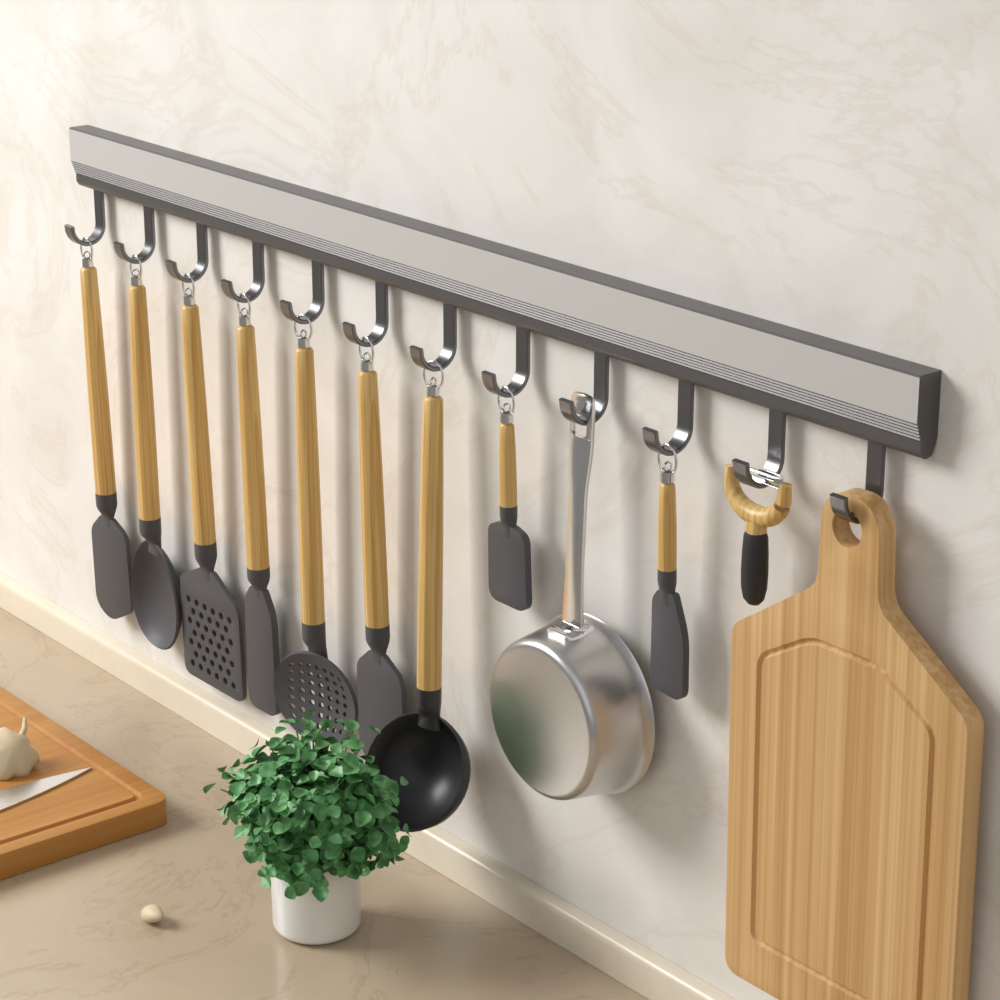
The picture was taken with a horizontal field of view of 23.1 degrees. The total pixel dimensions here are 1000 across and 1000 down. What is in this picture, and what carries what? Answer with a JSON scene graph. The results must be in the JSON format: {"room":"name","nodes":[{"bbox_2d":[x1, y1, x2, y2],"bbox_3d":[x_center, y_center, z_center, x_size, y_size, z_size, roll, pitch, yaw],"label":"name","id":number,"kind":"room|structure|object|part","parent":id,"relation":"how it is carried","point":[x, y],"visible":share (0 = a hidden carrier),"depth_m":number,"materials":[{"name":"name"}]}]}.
{"room":"kitchen","nodes":[
{"label":"kitchen","id":0,"kind":"room"},
{"bbox_2d":[0,0,999,999],"bbox_3d":[0.050,-0.212,1.723,0.200,2.800,5.400,-15,24,-36],"label":"wall","id":1,"kind":"structure","parent":0,"point":[827,168],"depth_m":1.63,"materials":[{"name":"paint"}]},
{"bbox_2d":[0,607,648,999],"bbox_3d":[-0.249,0.380,1.607,0.649,0.040,4.300,-15,24,-36],"label":"countertop","id":2,"kind":"structure","parent":1,"relation":"attached to","point":[72,928],"depth_m":1.77,"materials":[{"name":"stone"}]},
{"bbox_2d":[0,686,166,879],"bbox_3d":[-0.494,0.221,1.967,0.290,0.021,0.400,-15,24,-36],"label":"cutting board","id":3,"kind":"object","parent":2,"relation":"on","point":[108,803],"visible":0.99,"depth_m":1.90,"materials":[{"name":"brown wood"}]},
{"bbox_2d":[0,717,39,780],"bbox_3d":[-0.390,0.202,1.948,0.051,0.036,0.040,-15,24,-36],"label":"garlic bulb","id":4,"kind":"object","parent":3,"relation":"on","point":[18,758],"visible":1,"depth_m":1.94,"materials":[{"name":"beige food"}]},
{"bbox_2d":[0,767,91,811],"bbox_3d":[-0.444,0.241,1.848,0.318,0.019,0.045,-15,24,-36],"label":"knife","id":5,"kind":"object","parent":3,"relation":"on","point":[10,797],"visible":1,"depth_m":1.91,"materials":[{"name":"silver metal"}]},
{"bbox_2d":[141,904,163,922],"bbox_3d":[-0.249,0.298,1.759,0.015,0.013,0.024,-15,24,-36],"label":"garlic clove","id":6,"kind":"object","parent":2,"relation":"on","point":[152,913],"visible":1,"depth_m":1.75,"materials":[{"name":"beige food"}]},
{"bbox_2d":[203,709,411,944],"bbox_3d":[-0.137,0.232,1.710,0.117,0.170,0.160,-14,24,-34],"label":"potted plant","id":7,"kind":"object","parent":2,"relation":"on","point":[316,818],"visible":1,"depth_m":1.69,"materials":[{"name":"green plant"}]},
{"bbox_3d":[-0.131,0.277,1.746,0.065,0.060,0.065,-15,24,-36],"label":"ceramic pot","id":8,"kind":"part","parent":7,"relation":"part of","materials":[{"name":"white ceramic"}]},
{"bbox_2d":[0,572,734,999],"bbox_3d":[-0.002,0.281,1.785,0.012,0.029,4.300,-15,24,-36],"label":"trim","id":9,"kind":"structure","parent":1,"relation":"attached to","point":[627,961],"depth_m":1.82,"materials":[{"name":"stone"}]},
{"bbox_2d":[64,125,941,523],"bbox_3d":[-0.065,-0.143,1.696,0.039,0.094,0.932,-15,24,-36],"label":"hook rack","id":10,"kind":"object","parent":1,"relation":"attached to","point":[883,400],"visible":0.99,"depth_m":1.59,"materials":[{"name":"grey metal"}]},
{"bbox_2d":[80,237,133,618],"bbox_3d":[-0.339,-0.057,2.088,0.018,0.344,0.054,-19,27,-40],"label":"silicone turner","id":11,"kind":"object","parent":10,"relation":"hanging from","point":[110,541],"visible":0.98,"depth_m":2.10,"materials":[{"name":"brown wood"}]},
{"bbox_3d":[-0.342,-0.101,2.073,0.018,0.200,0.018,-19,27,-39],"label":"wood handle","id":12,"kind":"part","parent":11,"relation":"part of","materials":[{"name":"brown wood"}]},
{"bbox_2d":[128,254,181,649],"bbox_3d":[-0.290,-0.037,2.032,0.027,0.344,0.075,-15,25,-36],"label":"spoon","id":13,"kind":"object","parent":10,"relation":"hanging from","point":[155,587],"visible":1,"depth_m":2.04,"materials":[{"name":"brown wood"}]},
{"bbox_3d":[-0.293,-0.080,2.014,0.018,0.200,0.018,-15,25,-36],"label":"wood handle","id":14,"kind":"part","parent":13,"relation":"part of","materials":[{"name":"brown wood"}]},
{"bbox_2d":[131,540,181,649],"bbox_3d":[-0.286,0.078,2.076,0.019,0.098,0.075,-15,25,-36],"label":"bowl","id":15,"kind":"object","parent":13,"relation":"on","point":[155,587],"depth_m":2.09,"materials":[{"name":"grey plastic"}]},
{"bbox_2d":[180,273,246,700],"bbox_3d":[-0.239,-0.011,1.974,0.018,0.354,0.089,-17,25,-36],"label":"slotted turner","id":16,"kind":"object","parent":10,"relation":"hanging from","point":[212,620],"visible":1,"depth_m":1.99,"materials":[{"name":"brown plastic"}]},
{"bbox_3d":[-0.242,-0.060,1.957,0.018,0.200,0.018,-17,25,-36],"label":"wood handle","id":17,"kind":"part","parent":16,"relation":"part of","materials":[{"name":"brown wood"}]},
{"bbox_2d":[236,293,280,715],"bbox_3d":[-0.192,0.006,1.916,0.018,0.348,0.040,-16,25,-36],"label":"spatula","id":18,"kind":"object","parent":10,"relation":"hanging from","point":[262,637],"visible":0.98,"depth_m":1.92,"materials":[{"name":"brown wood"}]},
{"bbox_3d":[-0.193,-0.041,1.899,0.018,0.198,0.018,-16,25,-36],"label":"wood handle","id":19,"kind":"part","parent":18,"relation":"part of","materials":[{"name":"brown wood"}]},
{"bbox_2d":[274,314,357,744],"bbox_3d":[-0.144,0.027,1.857,0.086,0.348,0.018,14,24,35],"label":"slotted spoon","id":20,"kind":"object","parent":10,"relation":"hanging from","point":[308,475],"visible":0.9,"depth_m":1.87,"materials":[{"name":"brown wood"}]},
{"bbox_3d":[-0.144,-0.010,1.844,0.018,0.220,0.018,14,24,35],"label":"wood handle","id":21,"kind":"part","parent":20,"relation":"part of","materials":[{"name":"brown wood"}]},
{"bbox_2d":[274,651,357,744],"bbox_3d":[-0.141,0.153,1.906,0.086,0.077,0.012,14,24,35],"label":"bowl","id":22,"kind":"object","parent":20,"relation":"on","point":[341,690],"depth_m":1.91,"materials":[{"name":"grey plastic"}]},
{"bbox_2d":[357,336,406,754],"bbox_3d":[-0.091,0.044,1.798,0.018,0.342,0.058,-17,25,-36],"label":"silicone turner","id":23,"kind":"object","parent":10,"relation":"hanging from","point":[381,687],"visible":0.91,"depth_m":1.80,"materials":[{"name":"brown wood"}]},
{"bbox_3d":[-0.093,-0.001,1.783,0.018,0.198,0.018,-17,25,-36],"label":"wood handle","id":24,"kind":"part","parent":23,"relation":"part of","materials":[{"name":"brown wood"}]},
{"bbox_2d":[365,360,470,831],"bbox_3d":[-0.057,0.071,1.723,0.087,0.342,0.061,16,25,38],"label":"ladle","id":25,"kind":"object","parent":10,"relation":"hanging from","point":[421,747],"visible":0.97,"depth_m":1.75,"materials":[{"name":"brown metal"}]},
{"bbox_2d":[365,712,470,831],"bbox_3d":[-0.057,0.195,1.767,0.087,0.080,0.059,13,21,33],"label":"ladle bowl","id":26,"kind":"object","parent":25,"relation":"on","point":[423,748],"depth_m":1.78,"materials":[{"name":"grey plastic"}]},
{"bbox_3d":[-0.049,0.031,1.723,0.018,0.216,0.018,13,21,33],"label":"wood handle","id":27,"kind":"part","parent":25,"relation":"part of","materials":[{"name":"brown wood"}]},
{"bbox_2d":[488,386,531,610],"bbox_3d":[0.006,-0.002,1.652,0.012,0.157,0.041,-17,25,-36],"label":"spatula","id":28,"kind":"object","parent":10,"relation":"hanging from","point":[509,545],"visible":1,"depth_m":1.66,"materials":[{"name":"grey plastic"}]},
{"bbox_3d":[0.005,-0.025,1.643,0.012,0.060,0.012,-17,25,-36],"label":"wood handle","id":29,"kind":"part","parent":28,"relation":"part of","materials":[{"name":"brown wood"}]},
{"bbox_2d":[490,391,654,799],"bbox_3d":[0.044,0.067,1.601,0.046,0.283,0.126,-15,24,-36],"label":"saucepan","id":30,"kind":"object","parent":10,"relation":"hanging from","point":[572,708],"visible":1,"depth_m":1.59,"materials":[{"name":"silver metal"}]},
{"bbox_3d":[0.050,0.006,1.586,0.010,0.158,0.021,-15,24,-36],"label":"hanging handle","id":31,"kind":"part","parent":30,"relation":"part of","materials":[{"name":"silver metal"}]},
{"bbox_2d":[650,443,688,699],"bbox_3d":[0.107,0.045,1.536,0.012,0.169,0.031,-17,25,-36],"label":"spatula","id":32,"kind":"object","parent":10,"relation":"hanging from","point":[669,662],"visible":1,"depth_m":1.54,"materials":[{"name":"grey plastic"}]},
{"bbox_3d":[0.104,0.016,1.528,0.012,0.058,0.012,-17,25,-36],"label":"wood handle","id":33,"kind":"part","parent":32,"relation":"part of","materials":[{"name":"brown wood"}]},
{"bbox_2d":[724,459,791,605],"bbox_3d":[0.153,0.022,1.464,0.014,0.088,0.054,-15,24,-36],"label":"vegetable peeler","id":34,"kind":"object","parent":10,"relation":"hanging from","point":[755,546],"visible":0.93,"depth_m":1.46,"materials":[{"name":"brown wood"}]},
{"bbox_3d":[0.152,-0.015,1.450,0.002,0.008,0.043,-15,24,-36],"label":"hanging blade","id":35,"kind":"part","parent":34,"relation":"part of","materials":[{"name":"silver metal"}]},
{"bbox_2d":[725,488,983,999],"bbox_3d":[0.206,0.160,1.447,0.015,0.349,0.187,-16,25,-36],"label":"cutting board","id":36,"kind":"object","parent":10,"relation":"hanging from","point":[855,753],"visible":0.95,"depth_m":1.44,"materials":[{"name":"brown wood"}]}
]}

